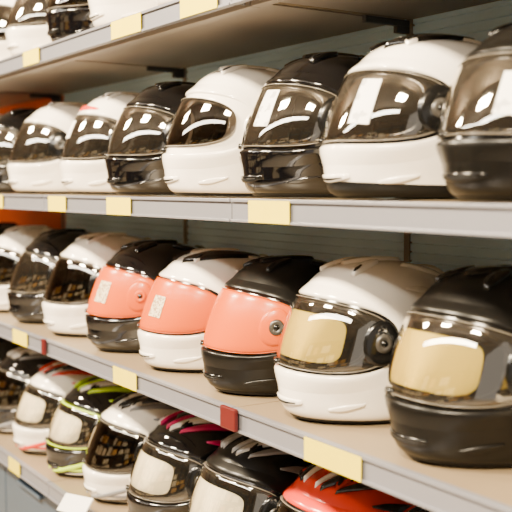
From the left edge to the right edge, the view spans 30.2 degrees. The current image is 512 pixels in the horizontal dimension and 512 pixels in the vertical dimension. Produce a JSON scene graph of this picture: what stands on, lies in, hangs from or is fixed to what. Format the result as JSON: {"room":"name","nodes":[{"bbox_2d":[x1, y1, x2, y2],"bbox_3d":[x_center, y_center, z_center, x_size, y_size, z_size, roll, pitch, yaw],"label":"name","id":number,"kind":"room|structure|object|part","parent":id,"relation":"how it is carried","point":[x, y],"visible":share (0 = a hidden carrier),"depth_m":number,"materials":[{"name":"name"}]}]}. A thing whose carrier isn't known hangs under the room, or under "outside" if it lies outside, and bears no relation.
{"room":"motorcycle helmet shop","nodes":[
{"label":"motorcycle helmet shop","id":0,"kind":"room"},
{"bbox_2d":[63,0,511,271],"bbox_3d":[0.454,0.043,1.418,0.004,2.408,3.860,-3,5,-33],"label":"panel","id":1,"kind":"object","parent":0,"point":[446,252],"visible":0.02,"depth_m":1.89,"materials":[{"name":"grey metal"}]},
{"bbox_2d":[60,19,414,261],"bbox_3d":[0.052,-0.254,2.013,0.013,1.584,2.439,-3,5,-33],"label":"upright","id":2,"kind":"object","parent":1,"relation":"attached to","point":[407,235],"visible":0.02,"depth_m":1.69,"materials":[{"name":"grey metal"}]},
{"bbox_2d":[0,0,499,107],"bbox_3d":[-0.110,-0.430,1.899,0.368,0.049,4.058,-3,5,-33],"label":"display shelf","id":3,"kind":"object","parent":2,"relation":"attached to","point":[172,36],"visible":0.98,"depth_m":1.84,"materials":[{"name":"metal"}]},
{"bbox_2d":[0,0,14,59],"bbox_3d":[-0.653,-0.634,2.691,0.309,0.238,0.239,-3,5,-31],"label":"helmet","id":4,"kind":"object","parent":3,"relation":"on","point":[6,6],"visible":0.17,"depth_m":2.57,"materials":[{"name":"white plastic"}]},
{"bbox_2d":[5,0,50,55],"bbox_3d":[-0.488,-0.616,2.441,0.309,0.238,0.239,-3,5,-31],"label":"helmet","id":5,"kind":"object","parent":3,"relation":"on","point":[26,28],"visible":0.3,"depth_m":2.35,"materials":[{"name":"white plastic"}]},
{"bbox_2d":[45,0,93,41],"bbox_3d":[-0.334,-0.599,2.208,0.309,0.238,0.239,-2,5,-27],"label":"helmet","id":6,"kind":"object","parent":3,"relation":"on","point":[64,18],"visible":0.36,"depth_m":2.10,"materials":[{"name":"black plastic"}]},
{"bbox_2d":[88,0,157,26],"bbox_3d":[-0.203,-0.584,2.008,0.309,0.238,0.239,-2,5,-28],"label":"helmet","id":7,"kind":"object","parent":3,"relation":"on","point":[102,12],"visible":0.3,"depth_m":1.91,"materials":[{"name":"white plastic"}]},
{"bbox_3d":[-0.260,-0.430,1.804,0.012,0.036,4.051,-3,5,-33],"label":"price rail","id":8,"kind":"part","parent":3,"relation":"part of","materials":[{"name":"metal"}]},
{"bbox_2d":[156,0,172,4],"bbox_3d":[-0.049,-0.567,1.774,0.309,0.238,0.239,-3,5,-31],"label":"helmet","id":9,"kind":"object","parent":3,"relation":"on","point":[159,2],"visible":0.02,"depth_m":1.71,"materials":[{"name":"white plastic"}]},
{"bbox_2d":[0,312,511,511],"bbox_3d":[-0.113,0.232,1.945,0.375,0.051,4.058,-3,5,-33],"label":"display shelf","id":10,"kind":"object","parent":2,"relation":"attached to","point":[368,454],"visible":0.58,"depth_m":1.39,"materials":[{"name":"metal"}]},
{"bbox_2d":[0,222,19,234],"bbox_3d":[-0.795,0.014,2.956,0.309,0.238,0.239,-3,5,-31],"label":"helmet","id":11,"kind":"object","parent":10,"relation":"on","point":[4,226],"visible":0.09,"depth_m":2.92,"materials":[{"name":"black plastic"}]},
{"bbox_2d":[0,225,54,311],"bbox_3d":[-0.647,0.030,2.731,0.309,0.238,0.239,-2,5,-27],"label":"helmet","id":12,"kind":"object","parent":10,"relation":"on","point":[13,241],"visible":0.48,"depth_m":2.63,"materials":[{"name":"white plastic"}]},
{"bbox_2d":[7,228,93,322],"bbox_3d":[-0.499,0.046,2.506,0.309,0.238,0.239,-2,5,-24],"label":"helmet","id":13,"kind":"object","parent":10,"relation":"on","point":[38,260],"visible":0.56,"depth_m":2.43,"materials":[{"name":"black plastic"}]},
{"bbox_2d":[42,232,150,335],"bbox_3d":[-0.362,0.061,2.298,0.309,0.238,0.239,-2,5,-26],"label":"helmet","id":14,"kind":"object","parent":10,"relation":"on","point":[74,274],"visible":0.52,"depth_m":2.20,"materials":[{"name":"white plastic"}]},
{"bbox_2d":[84,239,204,351],"bbox_3d":[-0.223,0.080,2.087,0.310,0.232,0.235,-2,5,-30],"label":"helmet","id":15,"kind":"object","parent":10,"relation":"on","point":[121,289],"visible":0.6,"depth_m":1.99,"materials":[{"name":"black plastic"}]},
{"bbox_2d":[137,248,267,371],"bbox_3d":[-0.082,0.098,1.873,0.310,0.227,0.246,-2,5,-25],"label":"helmet","id":16,"kind":"object","parent":10,"relation":"on","point":[178,306],"visible":0.66,"depth_m":1.78,"materials":[{"name":"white plastic"}]},
{"bbox_2d":[200,255,326,394],"bbox_3d":[0.053,0.113,1.667,0.310,0.227,0.235,-2,4,-22],"label":"helmet","id":17,"kind":"object","parent":10,"relation":"on","point":[240,342],"visible":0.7,"depth_m":1.57,"materials":[{"name":"black plastic"}]},
{"bbox_2d":[273,256,443,423],"bbox_3d":[0.176,0.120,1.481,0.311,0.240,0.240,-2,5,-26],"label":"helmet","id":18,"kind":"object","parent":10,"relation":"on","point":[338,337],"visible":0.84,"depth_m":1.39,"materials":[{"name":"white plastic"}]},
{"bbox_2d":[384,265,511,466],"bbox_3d":[0.318,0.134,1.266,0.316,0.243,0.244,-2,5,-28],"label":"helmet","id":19,"kind":"object","parent":10,"relation":"on","point":[448,389],"visible":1,"depth_m":1.17,"materials":[{"name":"black plastic"}]},
{"bbox_2d":[0,193,511,237],"bbox_3d":[-0.110,-0.097,1.923,0.368,0.049,4.058,-3,5,-33],"label":"display shelf","id":20,"kind":"object","parent":2,"relation":"attached to","point":[453,216],"visible":0.97,"depth_m":1.35,"materials":[{"name":"metal"}]},
{"bbox_2d":[0,108,38,192],"bbox_3d":[-0.647,-0.300,2.707,0.309,0.238,0.239,-2,5,-29],"label":"helmet","id":21,"kind":"object","parent":20,"relation":"on","point":[11,122],"visible":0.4,"depth_m":2.62,"materials":[{"name":"black plastic"}]},
{"bbox_2d":[7,102,86,192],"bbox_3d":[-0.488,-0.281,2.466,0.309,0.235,0.239,-2,5,-25],"label":"helmet","id":22,"kind":"object","parent":20,"relation":"on","point":[44,133],"visible":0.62,"depth_m":2.37,"materials":[{"name":"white plastic"}]},
{"bbox_2d":[59,92,138,193],"bbox_3d":[-0.301,-0.259,2.182,0.301,0.232,0.233,-2,5,-27],"label":"helmet","id":23,"kind":"object","parent":20,"relation":"on","point":[82,163],"visible":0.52,"depth_m":2.10,"materials":[{"name":"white plastic"}]},
{"bbox_2d":[104,81,195,194],"bbox_3d":[-0.161,-0.243,1.970,0.310,0.232,0.239,-2,5,-27],"label":"helmet","id":24,"kind":"object","parent":20,"relation":"on","point":[133,164],"visible":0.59,"depth_m":1.88,"materials":[{"name":"black plastic"}]},
{"bbox_2d":[161,64,279,195],"bbox_3d":[-0.021,-0.231,1.757,0.309,0.238,0.247,-2,4,-21],"label":"helmet","id":25,"kind":"object","parent":20,"relation":"on","point":[201,157],"visible":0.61,"depth_m":1.66,"materials":[{"name":"white plastic"}]},
{"bbox_2d":[238,51,365,196],"bbox_3d":[0.121,-0.212,1.541,0.310,0.231,0.239,-2,5,-23],"label":"helmet","id":26,"kind":"object","parent":20,"relation":"on","point":[279,156],"visible":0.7,"depth_m":1.46,"materials":[{"name":"black plastic"}]},
{"bbox_2d":[318,33,481,197],"bbox_3d":[0.242,-0.198,1.357,0.316,0.229,0.244,-2,4,-22],"label":"helmet","id":27,"kind":"object","parent":20,"relation":"on","point":[396,94],"visible":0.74,"depth_m":1.26,"materials":[{"name":"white plastic"}]},
{"bbox_2d":[436,23,511,200],"bbox_3d":[0.366,-0.181,1.170,0.314,0.223,0.243,-2,5,-29],"label":"helmet","id":28,"kind":"object","parent":20,"relation":"on","point":[474,150],"visible":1,"depth_m":1.11,"materials":[{"name":"black plastic"}]},
{"bbox_3d":[-1.674,1.356,1.695,3.550,0.050,9.500,-3,5,-33],"label":"floor","id":29,"kind":"structure","parent":0,"visible":0},
{"bbox_2d":[0,462,61,511],"bbox_3d":[-0.102,0.943,2.008,0.344,0.728,4.055,-3,5,-33],"label":"storage cabinet","id":30,"kind":"object","parent":29,"relation":"on","point":[16,495],"visible":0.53,"depth_m":2.48,"materials":[{"name":"metal"}]},
{"bbox_2d":[0,432,128,511],"bbox_3d":[-0.112,0.561,1.973,0.368,0.036,4.051,-3,5,-33],"label":"display shelf","id":31,"kind":"object","parent":30,"relation":"on","point":[33,468],"visible":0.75,"depth_m":2.27,"materials":[{"name":"metal"}]},
{"bbox_2d":[0,337,21,361],"bbox_3d":[-0.762,0.351,2.930,0.309,0.238,0.239,-3,5,-31],"label":"helmet","id":32,"kind":"object","parent":31,"relation":"on","point":[6,346],"visible":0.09,"depth_m":2.84,"materials":[{"name":"black plastic"}]},
{"bbox_2d":[0,346,57,432],"bbox_3d":[-0.625,0.371,2.722,0.310,0.230,0.239,-2,5,-29],"label":"helmet","id":33,"kind":"object","parent":31,"relation":"on","point":[21,364],"visible":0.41,"depth_m":2.62,"materials":[{"name":"black plastic"}]},
{"bbox_3d":[-0.260,0.568,1.877,0.012,0.036,4.051,-3,5,-33],"label":"price rail","id":34,"kind":"part","parent":31,"relation":"part of","materials":[{"name":"metal"}]},
{"bbox_2d":[12,360,93,453],"bbox_3d":[-0.488,0.388,2.514,0.310,0.225,0.239,-2,5,-27],"label":"helmet","id":35,"kind":"object","parent":31,"relation":"on","point":[38,403],"visible":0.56,"depth_m":2.42,"materials":[{"name":"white plastic"}]},
{"bbox_2d":[57,493,93,511],"bbox_3d":[-0.377,0.522,1.997,0.036,0.049,0.114,-4,6,-41],"label":"card holder","id":36,"kind":"object","parent":31,"relation":"attached to","point":[70,502],"visible":1,"depth_m":2.00,"materials":[{"name":"white paper"}]},
{"bbox_2d":[45,375,132,476],"bbox_3d":[-0.362,0.403,2.323,0.306,0.223,0.237,-2,5,-27],"label":"helmet","id":37,"kind":"object","parent":31,"relation":"on","point":[75,418],"visible":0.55,"depth_m":2.23,"materials":[{"name":"black plastic"}]},
{"bbox_2d":[82,391,179,503],"bbox_3d":[-0.238,0.416,2.135,0.306,0.226,0.237,-2,5,-27],"label":"helmet","id":38,"kind":"object","parent":31,"relation":"on","point":[116,439],"visible":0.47,"depth_m":2.04,"materials":[{"name":"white plastic"}]},
{"bbox_2d":[125,410,234,511],"bbox_3d":[-0.115,0.428,1.947,0.310,0.228,0.239,-2,5,-27],"label":"helmet","id":39,"kind":"object","parent":31,"relation":"on","point":[169,461],"visible":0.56,"depth_m":1.86,"materials":[{"name":"black plastic"}]},
{"bbox_2d":[188,432,311,511],"bbox_3d":[0.020,0.437,1.742,0.314,0.239,0.243,-2,5,-29],"label":"helmet","id":40,"kind":"object","parent":31,"relation":"on","point":[244,473],"visible":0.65,"depth_m":1.66,"materials":[{"name":"black plastic"}]},
{"bbox_2d":[274,463,414,511],"bbox_3d":[0.154,0.450,1.538,0.314,0.243,0.243,-2,5,-29],"label":"helmet","id":41,"kind":"object","parent":31,"relation":"on","point":[317,488],"visible":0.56,"depth_m":1.46,"materials":[{"name":"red plastic"}]},
{"bbox_2d":[404,505,432,511],"bbox_3d":[0.286,0.467,1.338,0.309,0.239,0.239,-2,5,-29],"label":"helmet","id":42,"kind":"object","parent":31,"relation":"on","point":[415,508],"visible":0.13,"depth_m":1.34,"materials":[{"name":"black plastic"}]},
{"bbox_3d":[-0.226,-0.234,2.533,0.085,3.000,9.500,-3,5,-33],"label":"wall","id":43,"kind":"structure","parent":0,"visible":0},
{"bbox_2d":[0,94,65,228],"bbox_3d":[-0.848,-0.096,3.400,0.010,2.400,0.890,-3,5,-33],"label":"wall panel","id":44,"kind":"object","parent":43,"relation":"attached to","point":[52,219],"depth_m":3.26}
]}

